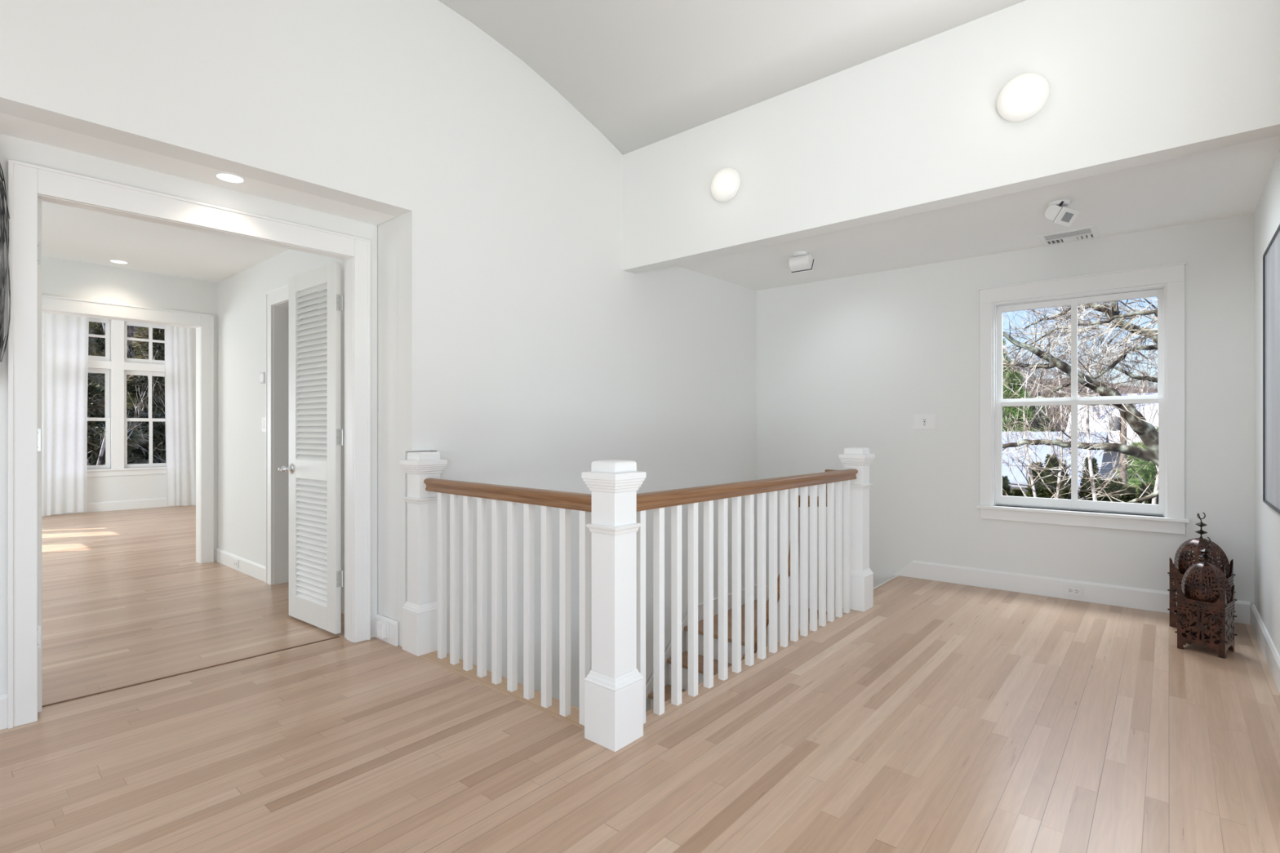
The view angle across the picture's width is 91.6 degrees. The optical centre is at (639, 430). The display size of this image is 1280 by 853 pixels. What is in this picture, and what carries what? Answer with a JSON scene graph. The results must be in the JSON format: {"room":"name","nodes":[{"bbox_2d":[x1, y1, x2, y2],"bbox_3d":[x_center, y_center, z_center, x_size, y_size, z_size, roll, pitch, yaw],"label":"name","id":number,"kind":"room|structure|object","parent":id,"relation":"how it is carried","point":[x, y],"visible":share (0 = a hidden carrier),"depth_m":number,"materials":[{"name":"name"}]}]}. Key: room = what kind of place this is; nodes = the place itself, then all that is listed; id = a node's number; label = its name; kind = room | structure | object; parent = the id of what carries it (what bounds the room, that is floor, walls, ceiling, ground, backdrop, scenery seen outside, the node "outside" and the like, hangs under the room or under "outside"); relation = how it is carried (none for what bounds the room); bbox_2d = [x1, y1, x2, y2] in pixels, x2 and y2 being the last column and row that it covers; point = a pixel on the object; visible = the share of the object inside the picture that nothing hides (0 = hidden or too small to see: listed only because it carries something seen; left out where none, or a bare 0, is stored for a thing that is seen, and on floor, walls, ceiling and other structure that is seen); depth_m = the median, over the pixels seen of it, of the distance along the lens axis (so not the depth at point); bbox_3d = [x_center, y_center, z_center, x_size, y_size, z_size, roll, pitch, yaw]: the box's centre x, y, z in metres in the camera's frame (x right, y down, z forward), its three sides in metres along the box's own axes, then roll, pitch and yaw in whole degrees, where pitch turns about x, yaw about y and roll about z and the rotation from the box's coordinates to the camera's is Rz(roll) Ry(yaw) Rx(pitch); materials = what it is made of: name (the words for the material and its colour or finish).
{"room":"stair landing","nodes":[
{"label":"stair landing","id":0,"kind":"room"},
{"bbox_2d":[41,255,217,549],"bbox_3d":[-4.054,-0.450,5.145,0.120,3.200,6.000,0,0,40],"label":"wall","id":1,"kind":"structure","parent":0,"point":[60,277],"depth_m":5.04,"materials":[{"name":"white paint"}]},
{"bbox_2d":[41,294,213,564],"bbox_3d":[-4.253,0.076,4.888,0.148,2.148,1.516,0,0,40],"label":"trim","id":2,"kind":"structure","parent":1,"relation":"attached to","point":[203,324],"depth_m":5.37,"materials":[{"name":"white paint"}]},
{"bbox_2d":[86,319,195,502],"bbox_3d":[-7.988,-0.450,8.484,0.160,3.200,6.000,0,0,40],"label":"wall","id":3,"kind":"structure","parent":0,"point":[124,487],"depth_m":9.05,"materials":[{"name":"white paint"}]},
{"bbox_2d":[87,317,110,469],"bbox_3d":[-7.809,-0.550,8.673,0.092,2.200,0.660,0,0,40],"label":"window","id":4,"kind":"structure","parent":3,"relation":"in","point":[106,371],"depth_m":8.88,"materials":[{"name":"white paint"}]},
{"bbox_2d":[88,317,107,323],"bbox_3d":[-7.784,-1.554,8.652,0.025,0.063,0.600,0,0,40],"label":"roller shade","id":5,"kind":"object","parent":4,"relation":"attached to","point":[91,319],"depth_m":8.79,"materials":[{"name":"fabric"}]},
{"bbox_2d":[53,497,177,515],"bbox_3d":[-7.921,1.084,8.427,0.016,0.132,5.600,0,0,40],"label":"baseboard","id":6,"kind":"structure","parent":3,"relation":"attached to","point":[158,502],"depth_m":8.98,"materials":[{"name":"white paint"}]},
{"bbox_2d":[87,320,166,476],"bbox_3d":[-7.506,-0.538,8.940,0.105,2.384,1.720,0,0,40],"label":"trim","id":7,"kind":"structure","parent":3,"relation":"attached to","point":[117,364],"depth_m":8.93,"materials":[{"name":"white paint"}]},
{"bbox_2d":[124,320,166,467],"bbox_3d":[-7.288,-0.550,9.287,0.092,2.200,0.650,0,0,40],"label":"window","id":8,"kind":"structure","parent":3,"relation":"in","point":[150,340],"depth_m":9.22,"materials":[{"name":"white paint"}]},
{"bbox_2d":[126,320,164,328],"bbox_3d":[-7.263,-1.554,9.265,0.025,0.063,0.590,0,0,40],"label":"roller shade","id":9,"kind":"object","parent":8,"relation":"attached to","point":[128,323],"depth_m":9.20,"materials":[{"name":"fabric"}]},
{"bbox_2d":[41,200,288,283],"bbox_3d":[-3.498,-1.340,3.559,2.860,0.100,2.900,0,0,40],"label":"ceiling","id":10,"kind":"structure","parent":0,"point":[68,233],"depth_m":4.35,"materials":[{"name":"white paint"}]},
{"bbox_2d":[107,259,129,264],"bbox_3d":[-3.991,-1.288,4.771,0.132,0.004,0.132,0,0,40],"label":"recessed light","id":11,"kind":"object","parent":10,"relation":"in","point":[116,261],"visible":1,"depth_m":4.76,"materials":[{"name":"white plastic"}]},
{"bbox_2d":[0,112,395,225],"bbox_3d":[-2.784,-1.191,1.904,0.265,0.100,4.112,0,0,42],"label":"ceiling","id":12,"kind":"structure","parent":0,"point":[11,126],"depth_m":2.69,"materials":[{"name":"white paint"}]},
{"bbox_2d":[212,171,247,184],"bbox_3d":[-1.853,-1.139,2.816,0.132,0.004,0.132,0,0,40],"label":"recessed light","id":13,"kind":"object","parent":12,"relation":"in","point":[228,177],"visible":1,"depth_m":2.81,"materials":[{"name":"white plastic"}]},
{"bbox_2d":[217,248,344,613],"bbox_3d":[-2.623,-0.150,4.613,2.970,2.600,0.100,0,0,40],"label":"wall","id":14,"kind":"structure","parent":0,"point":[242,295],"depth_m":5.02,"materials":[{"name":"white paint"}]},
{"bbox_2d":[215,547,265,582],"bbox_3d":[-3.253,1.093,5.072,1.195,0.115,0.016,0,0,40],"label":"baseboard","id":15,"kind":"structure","parent":14,"relation":"attached to","point":[253,569],"depth_m":5.01,"materials":[{"name":"white paint"}]},
{"bbox_2d":[259,372,265,383],"bbox_3d":[-2.866,-0.397,4.737,0.104,0.084,0.025,0,0,40],"label":"thermostat","id":16,"kind":"object","parent":14,"relation":"attached to","point":[262,375],"visible":0.78,"depth_m":4.71,"materials":[{"name":"grey plastic"}]},
{"bbox_2d":[265,284,326,585],"bbox_3d":[-2.388,0.061,4.396,0.986,2.178,0.128,0,0,40],"label":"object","id":17,"kind":"structure","parent":14,"relation":"attached to","point":[277,300],"depth_m":4.66,"materials":[{"name":"white paint"}]},
{"bbox_2d":[0,0,756,711],"bbox_3d":[-1.413,0.750,3.101,0.150,6.400,7.710,0,0,42],"label":"wall","id":18,"kind":"structure","parent":0,"point":[528,354],"depth_m":3.46,"materials":[{"name":"white paint"}]},
{"bbox_2d":[419,650,584,729],"bbox_3d":[-0.638,1.275,2.826,1.380,0.251,0.115,0,0,40],"label":"trim","id":19,"kind":"structure","parent":18,"relation":"attached to","point":[573,718],"depth_m":2.77,"materials":[{"name":"brown wood"}]},
{"bbox_2d":[400,451,447,656],"bbox_3d":[-1.137,0.632,3.273,0.171,1.036,0.171,0,0,40],"label":"newel post","id":20,"kind":"object","parent":19,"relation":"on","point":[420,611],"visible":0.89,"depth_m":3.22,"materials":[{"name":"white paint"}]},
{"bbox_2d":[423,478,591,725],"bbox_3d":[-0.618,0.700,2.804,1.283,0.900,0.066,0,0,42],"label":"stair railing","id":21,"kind":"object","parent":19,"relation":"on","point":[566,501],"visible":0.94,"depth_m":2.74,"materials":[{"name":"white wood"}]},
{"bbox_2d":[645,469,912,709],"bbox_3d":[0.574,1.843,4.165,1.464,3.155,3.094,0,0,40],"label":"staircase","id":22,"kind":"structure","parent":18,"relation":"attached to","point":[907,571],"depth_m":4.74,"materials":[{"name":"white wood"}]},
{"bbox_2d":[377,217,397,621],"bbox_3d":[-1.401,-0.100,3.526,0.401,2.500,0.157,0,0,40],"label":"wall","id":23,"kind":"structure","parent":0,"point":[387,232],"depth_m":3.41,"materials":[{"name":"white paint"}]},
{"bbox_2d":[0,693,8,729],"bbox_3d":[-3.311,1.084,1.473,0.016,0.132,2.565,0,0,43],"label":"baseboard","id":24,"kind":"structure","parent":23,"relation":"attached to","point":[3,697],"depth_m":2.40,"materials":[{"name":"white paint"}]},
{"bbox_2d":[0,133,377,694],"bbox_3d":[-2.905,-0.150,2.006,0.115,2.600,4.109,0,0,43],"label":"doorway","id":25,"kind":"structure","parent":23,"relation":"in","point":[11,148],"depth_m":2.78,"materials":[{"name":"white paint"}]},
{"bbox_2d":[0,163,10,361],"bbox_3d":[-2.487,-0.623,2.305,0.063,0.978,0.220,0,0,40],"label":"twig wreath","id":26,"kind":"object","parent":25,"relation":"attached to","point":[3,276],"visible":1,"depth_m":2.37,"materials":[{"name":"black plant"}]},
{"bbox_2d":[7,159,370,728],"bbox_3d":[-1.991,0.053,2.940,0.103,2.193,1.398,0,0,43],"label":"door frame","id":27,"kind":"structure","parent":23,"relation":"attached to","point":[26,182],"depth_m":2.52,"materials":[{"name":"white paint"}]},
{"bbox_2d":[41,635,339,706],"bbox_3d":[-2.085,1.149,3.019,0.012,0.003,1.217,0,0,43],"label":"threshold","id":28,"kind":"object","parent":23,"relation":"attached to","point":[48,704],"depth_m":2.93,"materials":[{"name":"brown"}]},
{"bbox_2d":[277,262,343,634],"bbox_3d":[-1.928,0.101,3.617,0.597,2.067,0.113,0,0,37],"label":"door","id":29,"kind":"structure","parent":23,"relation":"in","point":[316,434],"depth_m":3.62,"materials":[{"name":"white paint"}]},
{"bbox_2d":[377,618,388,638],"bbox_3d":[-1.395,1.077,3.372,0.080,0.090,0.032,0,0,40],"label":"plug cover","id":30,"kind":"object","parent":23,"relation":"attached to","point":[382,625],"visible":1,"depth_m":3.35,"materials":[{"name":"white plastic"}]},
{"bbox_2d":[374,613,398,646],"bbox_3d":[-1.381,1.086,3.391,0.235,0.128,0.016,0,0,40],"label":"baseboard","id":31,"kind":"structure","parent":23,"relation":"attached to","point":[393,639],"depth_m":3.35,"materials":[{"name":"white paint"}]},
{"bbox_2d":[0,505,1279,852],"bbox_3d":[-2.302,1.275,3.856,14.900,0.250,7.700,0,0,40],"label":"floor","id":32,"kind":"structure","parent":0,"point":[935,717],"depth_m":2.32,"materials":[{"name":"brown wood"}]},
{"bbox_2d":[37,197,41,712],"bbox_3d":[-2.647,0.101,2.680,0.588,2.067,0.032,0,0,39],"label":"door","id":33,"kind":"structure","parent":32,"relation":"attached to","point":[39,200],"depth_m":2.50,"materials":[{"name":"white paint"}]},
{"bbox_2d":[164,324,195,506],"bbox_3d":[-6.907,-0.342,9.371,0.062,2.977,0.402,0,0,40],"label":"curtain","id":34,"kind":"object","parent":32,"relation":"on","point":[179,402],"visible":0.9,"depth_m":9.36,"materials":[{"name":"fabric"}]},
{"bbox_2d":[581,459,646,751],"bbox_3d":[-0.097,0.632,2.333,0.171,1.036,0.171,0,0,40],"label":"newel post","id":35,"kind":"object","parent":32,"relation":"on","point":[614,685],"visible":1,"depth_m":2.29,"materials":[{"name":"white paint"}]},
{"bbox_2d":[624,575,915,747],"bbox_3d":[1.001,1.275,3.594,0.125,0.250,3.405,0,0,40],"label":"trim","id":36,"kind":"structure","parent":32,"relation":"on","point":[654,722],"depth_m":2.92,"materials":[{"name":"brown wood"}]},
{"bbox_2d":[636,468,857,724],"bbox_3d":[0.656,0.700,3.191,0.066,0.900,2.161,0,0,41],"label":"stair railing","id":37,"kind":"object","parent":36,"relation":"on","point":[657,501],"visible":0.95,"depth_m":3.04,"materials":[{"name":"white wood"}]},
{"bbox_2d":[838,447,875,612],"bbox_3d":[1.409,0.632,4.048,0.171,1.036,0.171,0,0,40],"label":"newel post","id":38,"kind":"object","parent":32,"relation":"on","point":[861,577],"visible":0.83,"depth_m":3.99,"materials":[{"name":"white paint"}]},
{"bbox_2d":[1167,512,1235,635],"bbox_3d":[3.268,0.814,3.627,0.256,0.672,0.256,0,0,-38],"label":"lantern","id":39,"kind":"object","parent":32,"relation":"on","point":[1181,562],"visible":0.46,"depth_m":3.61,"materials":[{"name":"brown metal"}]},
{"bbox_2d":[1174,537,1236,658],"bbox_3d":[2.963,0.854,3.263,0.206,0.592,0.206,0,0,-36],"label":"lantern","id":40,"kind":"object","parent":32,"relation":"on","point":[1188,597],"visible":1,"depth_m":3.22,"materials":[{"name":"brown metal"}]},
{"bbox_2d":[438,0,1026,155],"bbox_3d":[0.757,-2.178,0.931,6.450,0.465,4.218,0,0,40],"label":"ceiling","id":41,"kind":"structure","parent":0,"point":[643,73],"depth_m":3.42,"materials":[{"name":"white paint"}]},
{"bbox_2d":[622,0,1279,273],"bbox_3d":[2.241,-1.589,2.486,6.200,0.921,0.130,0,0,40],"label":"wall","id":42,"kind":"structure","parent":0,"point":[917,127],"depth_m":2.99,"materials":[{"name":"white paint"}]},
{"bbox_2d":[710,167,740,202],"bbox_3d":[0.517,-1.502,3.809,0.208,0.208,0.083,0,0,40],"label":"wall sconce","id":43,"kind":"object","parent":42,"relation":"attached to","point":[726,183],"visible":1,"depth_m":3.77,"materials":[{"name":"glass"}]},
{"bbox_2d":[996,72,1049,121],"bbox_3d":[1.714,-1.495,2.793,0.208,0.208,0.083,0,0,40],"label":"wall sconce","id":44,"kind":"object","parent":42,"relation":"attached to","point":[1026,94],"visible":1,"depth_m":2.77,"materials":[{"name":"glass"}]},
{"bbox_2d":[675,135,1279,290],"bbox_3d":[1.900,-1.328,4.093,3.600,0.100,1.900,0,0,40],"label":"ceiling","id":45,"kind":"structure","parent":0,"point":[1230,181],"depth_m":3.80,"materials":[{"name":"white paint"}]},
{"bbox_2d":[788,251,814,274],"bbox_3d":[1.170,-1.214,4.520,0.162,0.137,0.131,0,0,40],"label":"ceiling spotlight","id":46,"kind":"object","parent":45,"relation":"attached to","point":[802,262],"visible":1,"depth_m":4.49,"materials":[{"name":"white plastic"}]},
{"bbox_2d":[1044,200,1079,226],"bbox_3d":[2.363,-1.213,3.499,0.145,0.129,0.121,0,0,-28],"label":"ceiling spotlight","id":47,"kind":"object","parent":45,"relation":"attached to","point":[1056,211],"visible":1,"depth_m":3.47,"materials":[{"name":"white plastic"}]},
{"bbox_2d":[1037,225,1100,246],"bbox_3d":[2.823,-1.272,4.099,0.310,0.012,0.305,0,0,40],"label":"ceiling vent","id":48,"kind":"object","parent":45,"relation":"in","point":[1090,232],"visible":1,"depth_m":4.09,"materials":[{"name":"white plastic"}]},
{"bbox_2d":[756,213,1253,605],"bbox_3d":[2.400,0.950,4.760,3.506,6.000,0.160,0,0,39],"label":"wall","id":49,"kind":"structure","parent":0,"point":[842,363],"depth_m":4.70,"materials":[{"name":"white paint"}]},
{"bbox_2d":[913,413,935,429],"bbox_3d":[2.199,-0.065,4.812,0.160,0.119,0.010,0,0,39],"label":"light switch","id":50,"kind":"object","parent":49,"relation":"attached to","point":[921,421],"visible":1,"depth_m":4.81,"materials":[{"name":"white plastic"}]},
{"bbox_2d":[1063,583,1083,597],"bbox_3d":[2.929,1.086,4.210,0.108,0.074,0.009,0,0,39],"label":"wall outlet","id":51,"kind":"object","parent":49,"relation":"attached to","point":[1068,589],"visible":1,"depth_m":4.21,"materials":[{"name":"white plastic"}]},
{"bbox_2d":[1066,587,1079,594],"bbox_3d":[2.927,1.086,4.208,0.068,0.032,0.004,0,0,39],"label":"receptacle","id":52,"kind":"object","parent":51,"relation":"attached to","point":[1069,590],"depth_m":4.21,"materials":[{"name":"grey"}]},
{"bbox_2d":[912,560,1250,624],"bbox_3d":[2.868,1.084,4.274,1.894,0.132,0.016,0,0,39],"label":"baseboard","id":53,"kind":"structure","parent":49,"relation":"attached to","point":[1157,601],"depth_m":4.29,"materials":[{"name":"white paint"}]},
{"bbox_2d":[976,262,1190,534],"bbox_3d":[2.980,-0.196,4.265,1.176,1.685,0.200,0,0,39],"label":"window","id":54,"kind":"structure","parent":49,"relation":"in","point":[1170,397],"depth_m":4.19,"materials":[{"name":"white paint"}]},
{"bbox_2d":[1253,149,1279,655],"bbox_3d":[2.880,-0.450,2.671,0.165,3.200,2.800,0,0,40],"label":"wall","id":55,"kind":"structure","parent":0,"point":[1267,213],"depth_m":3.35,"materials":[{"name":"white paint"}]},
{"bbox_2d":[1250,604,1279,693],"bbox_3d":[2.758,1.087,2.667,0.016,0.125,2.635,0,0,40],"label":"baseboard","id":56,"kind":"structure","parent":55,"relation":"attached to","point":[1272,657],"depth_m":3.10,"materials":[{"name":"white paint"}]},
{"bbox_2d":[1262,224,1279,514],"bbox_3d":[2.817,-0.266,2.737,0.014,1.268,1.220,0,0,40],"label":"framed picture","id":57,"kind":"object","parent":55,"relation":"attached to","point":[1271,256],"visible":1,"depth_m":2.99,"materials":[{"name":"grey"}]},
{"label":"outside","id":58,"kind":"structure","parent":0,"visible":0},
{"bbox_2d":[127,328,1157,431],"bbox_3d":[9.480,-13.442,57.534,240.000,36.325,220.000,0,0,40],"label":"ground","id":59,"kind":"structure","parent":58,"point":[1124,388],"depth_m":92.51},
{"bbox_2d":[87,323,152,465],"bbox_3d":[-11.564,0.352,13.512,4.480,8.421,3.427,0,0,-40],"label":"bare tree","id":60,"kind":"object","parent":59,"relation":"on","point":[103,446],"visible":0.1,"depth_m":13.46,"materials":[{"name":"plant"}]},
{"bbox_2d":[87,324,154,463],"bbox_3d":[-16.370,0.642,17.729,6.178,8.143,6.087,0,0,20],"label":"evergreen tree","id":61,"kind":"object","parent":59,"relation":"on","point":[96,377],"visible":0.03,"depth_m":17.91,"materials":[{"name":"green plant"}]},
{"bbox_2d":[88,321,155,462],"bbox_3d":[-17.820,0.363,20.686,4.788,8.723,4.718,0,0,-37],"label":"evergreen tree","id":62,"kind":"object","parent":59,"relation":"on","point":[98,329],"visible":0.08,"depth_m":20.38,"materials":[{"name":"green plant"}]},
{"bbox_2d":[87,380,159,465],"bbox_3d":[-14.102,1.696,15.817,6.087,5.947,6.178,0,0,-12],"label":"evergreen tree","id":63,"kind":"object","parent":59,"relation":"on","point":[95,395],"visible":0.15,"depth_m":15.65,"materials":[{"name":"green plant"}]},
{"bbox_2d":[88,343,165,462],"bbox_3d":[-12.371,0.352,16.212,4.480,8.421,3.427,0,0,26],"label":"bare tree","id":64,"kind":"object","parent":59,"relation":"on","point":[138,344],"visible":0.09,"depth_m":15.73,"materials":[{"name":"plant"}]},
{"bbox_2d":[127,325,142,358],"bbox_3d":[-22.553,-3.427,27.331,8.234,13.968,7.284,0,0,38],"label":"bare tree","id":65,"kind":"object","parent":59,"relation":"on","point":[129,327],"visible":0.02,"depth_m":25.86,"materials":[{"name":"plant"}]},
{"bbox_2d":[126,326,165,463],"bbox_3d":[-15.598,0.512,20.267,6.087,8.412,6.178,0,0,-4],"label":"evergreen tree","id":66,"kind":"object","parent":59,"relation":"on","point":[158,432],"visible":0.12,"depth_m":19.49,"materials":[{"name":"green plant"}]},
{"bbox_2d":[127,342,164,451],"bbox_3d":[-21.914,0.435,26.819,8.495,8.573,8.370,0,0,28],"label":"evergreen tree","id":67,"kind":"object","parent":59,"relation":"on","point":[132,347],"visible":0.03,"depth_m":26.39,"materials":[{"name":"green plant"}]},
{"bbox_2d":[1002,475,1012,496],"bbox_3d":[11.271,2.974,19.328,1.132,3.151,1.125,0,0,5],"label":"cedar tree","id":68,"kind":"object","parent":59,"relation":"on","point":[1006,486],"visible":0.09,"depth_m":19.18,"materials":[{"name":"green plant"}]},
{"bbox_2d":[1002,338,1016,422],"bbox_3d":[23.237,-0.950,40.720,4.435,11.000,4.568,0,0,-14],"label":"pine tree","id":69,"kind":"object","parent":59,"relation":"on","point":[1003,341],"visible":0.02,"depth_m":40.11,"materials":[{"name":"green plant"}]},
{"bbox_2d":[1011,488,1023,496],"bbox_3d":[12.598,3.250,20.818,1.132,2.600,1.125,0,0,-35],"label":"cedar tree","id":70,"kind":"object","parent":59,"relation":"on","point":[1016,492],"visible":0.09,"depth_m":20.71,"materials":[{"name":"green plant"}]},
{"bbox_2d":[1002,368,1041,431],"bbox_3d":[20.762,0.547,34.761,3.696,8.005,3.807,0,0,26],"label":"pine tree","id":71,"kind":"object","parent":59,"relation":"on","point":[1014,411],"visible":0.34,"depth_m":34.40,"materials":[{"name":"green plant"}]},
{"bbox_2d":[1010,366,1051,424],"bbox_3d":[26.633,-0.085,43.969,6.070,9.898,6.862,0,0,15],"label":"bare tree","id":72,"kind":"object","parent":59,"relation":"on","point":[1031,394],"visible":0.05,"depth_m":43.13,"materials":[{"name":"plant"}]},
{"bbox_2d":[1023,462,1047,497],"bbox_3d":[11.912,2.746,18.756,1.125,3.608,1.132,0,0,15],"label":"cedar tree","id":73,"kind":"object","parent":59,"relation":"on","point":[1039,491],"visible":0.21,"depth_m":18.63,"materials":[{"name":"green plant"}]},
{"bbox_2d":[1016,355,1059,431],"bbox_3d":[29.951,-0.547,50.487,6.133,10.825,6.934,0,0,-44],"label":"bare tree","id":74,"kind":"object","parent":59,"relation":"on","point":[1033,362],"visible":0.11,"depth_m":49.07,"materials":[{"name":"plant"}]},
{"bbox_2d":[1026,405,1054,431],"bbox_3d":[28.018,1.253,44.351,4.568,6.593,4.435,0,0,-42],"label":"pine tree","id":75,"kind":"object","parent":59,"relation":"on","point":[1033,406],"visible":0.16,"depth_m":43.88,"materials":[{"name":"green plant"}]},
{"bbox_2d":[1027,391,1057,431],"bbox_3d":[26.669,1.103,42.380,3.455,7.501,3.986,0,0,43],"label":"bare tree","id":76,"kind":"object","parent":59,"relation":"on","point":[1034,408],"visible":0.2,"depth_m":41.88,"materials":[{"name":"plant"}]},
{"bbox_2d":[1024,368,1068,428],"bbox_3d":[32.138,-0.214,50.158,4.852,10.137,5.598,0,0,28],"label":"bare tree","id":77,"kind":"object","parent":59,"relation":"on","point":[1054,372],"visible":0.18,"depth_m":49.60,"materials":[{"name":"plant"}]},
{"bbox_2d":[1038,453,1062,498],"bbox_3d":[12.190,2.628,18.474,1.132,3.844,1.125,0,0,24],"label":"cedar tree","id":78,"kind":"object","parent":59,"relation":"on","point":[1051,464],"visible":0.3,"depth_m":18.39,"materials":[{"name":"green plant"}]},
{"bbox_2d":[1002,431,1109,499],"bbox_3d":[19.578,2.315,33.094,8.402,4.470,11.000,0,0,40],"label":"house","id":79,"kind":"structure","parent":59,"relation":"on","point":[1018,475],"depth_m":29.84,"materials":[{"name":"white"}]},
{"bbox_2d":[1044,386,1081,431],"bbox_3d":[31.509,0.645,45.751,4.616,8.448,4.944,0,0,-10],"label":"bare tree","id":80,"kind":"object","parent":59,"relation":"on","point":[1064,424],"visible":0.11,"depth_m":45.27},
{"bbox_2d":[1058,475,1078,499],"bbox_3d":[12.255,2.932,17.776,1.125,3.236,1.132,0,0,34],"label":"cedar tree","id":81,"kind":"object","parent":59,"relation":"on","point":[1067,489],"visible":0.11,"depth_m":17.74,"materials":[{"name":"green plant"}]},
{"bbox_2d":[1047,334,1097,431],"bbox_3d":[37.807,-2.162,54.374,4.945,12.570,5.706,0,0,11],"label":"bare tree","id":82,"kind":"object","parent":59,"relation":"on","point":[1068,377],"visible":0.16,"depth_m":54.45,"materials":[{"name":"plant"}]},
{"bbox_2d":[1002,308,1144,499],"bbox_3d":[9.178,0.734,15.088,3.115,7.655,4.072,0,0,-27],"label":"bare tree","id":83,"kind":"object","parent":59,"relation":"on","point":[1030,474],"visible":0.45,"depth_m":15.06,"materials":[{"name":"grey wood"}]},
{"bbox_2d":[1002,308,1147,498],"bbox_3d":[8.952,0.925,12.813,2.959,7.272,3.869,0,0,0],"label":"bare tree","id":84,"kind":"object","parent":59,"relation":"on","point":[1059,483],"visible":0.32,"depth_m":12.86,"materials":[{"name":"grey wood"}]},
{"bbox_2d":[1002,296,1158,503],"bbox_3d":[5.266,0.907,7.896,3.327,7.287,3.110,0,0,2],"label":"bare tree","id":85,"kind":"object","parent":59,"relation":"on","point":[1147,433],"visible":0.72,"depth_m":7.55,"materials":[{"name":"brown plant"}]},
{"bbox_2d":[1002,302,1158,502],"bbox_3d":[8.305,0.734,11.924,3.115,7.655,4.072,0,0,-4],"label":"bare tree","id":86,"kind":"object","parent":59,"relation":"on","point":[1090,463],"visible":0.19,"depth_m":11.86,"materials":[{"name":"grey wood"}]},
{"bbox_2d":[1078,457,1101,500],"bbox_3d":[13.552,2.677,18.669,1.125,3.746,1.132,0,0,-6],"label":"cedar tree","id":87,"kind":"object","parent":59,"relation":"on","point":[1087,485],"visible":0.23,"depth_m":18.61,"materials":[{"name":"green plant"}]},
{"bbox_2d":[1092,478,1111,501],"bbox_3d":[13.183,2.968,17.694,1.132,3.164,1.125,0,0,44],"label":"cedar tree","id":88,"kind":"object","parent":59,"relation":"on","point":[1104,498],"visible":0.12,"depth_m":17.60,"materials":[{"name":"green plant"}]},
{"bbox_2d":[1057,313,1149,422],"bbox_3d":[25.506,-0.894,34.183,4.658,10.897,5.374,0,0,-20],"label":"bare tree","id":89,"kind":"object","parent":59,"relation":"on","point":[1086,345],"visible":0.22,"depth_m":33.90,"materials":[{"name":"plant"}]},
{"bbox_2d":[1051,366,1158,504],"bbox_3d":[12.708,0.161,14.964,4.683,8.804,3.582,0,0,35],"label":"bare tree","id":90,"kind":"object","parent":59,"relation":"on","point":[1156,486],"visible":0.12,"depth_m":14.82,"materials":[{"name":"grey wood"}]},
{"bbox_2d":[1066,392,1158,484],"bbox_3d":[30.036,1.240,33.334,11.236,6.620,11.100,0,0,40],"label":"house","id":91,"kind":"structure","parent":59,"relation":"on","point":[1107,457],"depth_m":33.33,"materials":[{"name":"white"}]},
{"bbox_2d":[1105,476,1128,502],"bbox_3d":[13.400,2.934,17.520,1.132,3.232,1.125,0,0,4],"label":"cedar tree","id":92,"kind":"object","parent":59,"relation":"on","point":[1116,486],"visible":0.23,"depth_m":17.39,"materials":[{"name":"green plant"}]},
{"bbox_2d":[1109,413,1127,486],"bbox_3d":[15.834,1.850,20.609,0.486,5.400,0.316,0,0,40],"label":"utility pole","id":93,"kind":"object","parent":59,"relation":"on","point":[1120,427],"visible":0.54,"depth_m":20.51,"materials":[{"name":"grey wood"}]},
{"bbox_2d":[1122,485,1137,502],"bbox_3d":[14.222,3.086,18.128,1.132,2.928,1.125,0,0,-36],"label":"cedar tree","id":94,"kind":"object","parent":59,"relation":"on","point":[1131,490],"visible":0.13,"depth_m":18.00,"materials":[{"name":"green plant"}]},
{"bbox_2d":[1109,440,1153,484],"bbox_3d":[20.707,2.461,25.660,3.147,4.178,3.055,0,0,39],"label":"pine tree","id":95,"kind":"object","parent":59,"relation":"on","point":[1129,477],"visible":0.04,"depth_m":25.68,"materials":[{"name":"green plant"}]},
{"bbox_2d":[1115,340,1157,393],"bbox_3d":[30.149,-0.242,35.360,5.935,9.627,5.542,0,0,-24],"label":"bare tree","id":96,"kind":"object","parent":59,"relation":"on","point":[1156,373],"visible":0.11,"depth_m":35.80,"materials":[{"name":"plant"}]},
{"bbox_2d":[1124,369,1157,393],"bbox_3d":[43.139,-1.003,53.504,3.399,8.582,3.922,0,0,9],"label":"bare tree","id":97,"kind":"object","parent":59,"relation":"on","point":[1143,370],"visible":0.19,"depth_m":53.65,"materials":[{"name":"plant"}]},
{"bbox_2d":[1127,426,1158,493],"bbox_3d":[18.485,2.169,22.285,2.710,4.763,2.792,0,0,-23],"label":"pine tree","id":98,"kind":"object","parent":59,"relation":"on","point":[1147,476],"visible":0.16,"depth_m":22.29,"materials":[{"name":"green plant"}]},
{"bbox_2d":[1134,482,1158,504],"bbox_3d":[13.230,2.962,16.325,1.125,3.177,1.132,0,0,14],"label":"cedar tree","id":99,"kind":"object","parent":59,"relation":"on","point":[1142,486],"visible":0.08,"depth_m":16.25,"materials":[{"name":"green plant"}]},
{"bbox_3d":[-6.021,-2.000,6.815,5.400,0.100,6.000,0,0,40],"label":"ceiling","id":100,"kind":"structure","parent":0,"visible":0},
{"bbox_3d":[-7.393,-1.850,8.799,0.023,0.023,2.050,0,0,40],"label":"curtain rod","id":101,"kind":"object","parent":100,"relation":"attached to","visible":0},
{"bbox_2d":[41,312,88,516],"bbox_3d":[-7.803,-0.344,8.313,0.059,2.972,0.691,0,0,40],"label":"curtain","id":102,"kind":"object","parent":101,"relation":"hanging from","point":[64,338],"visible":0.63,"depth_m":8.38,"materials":[{"name":"fabric"}]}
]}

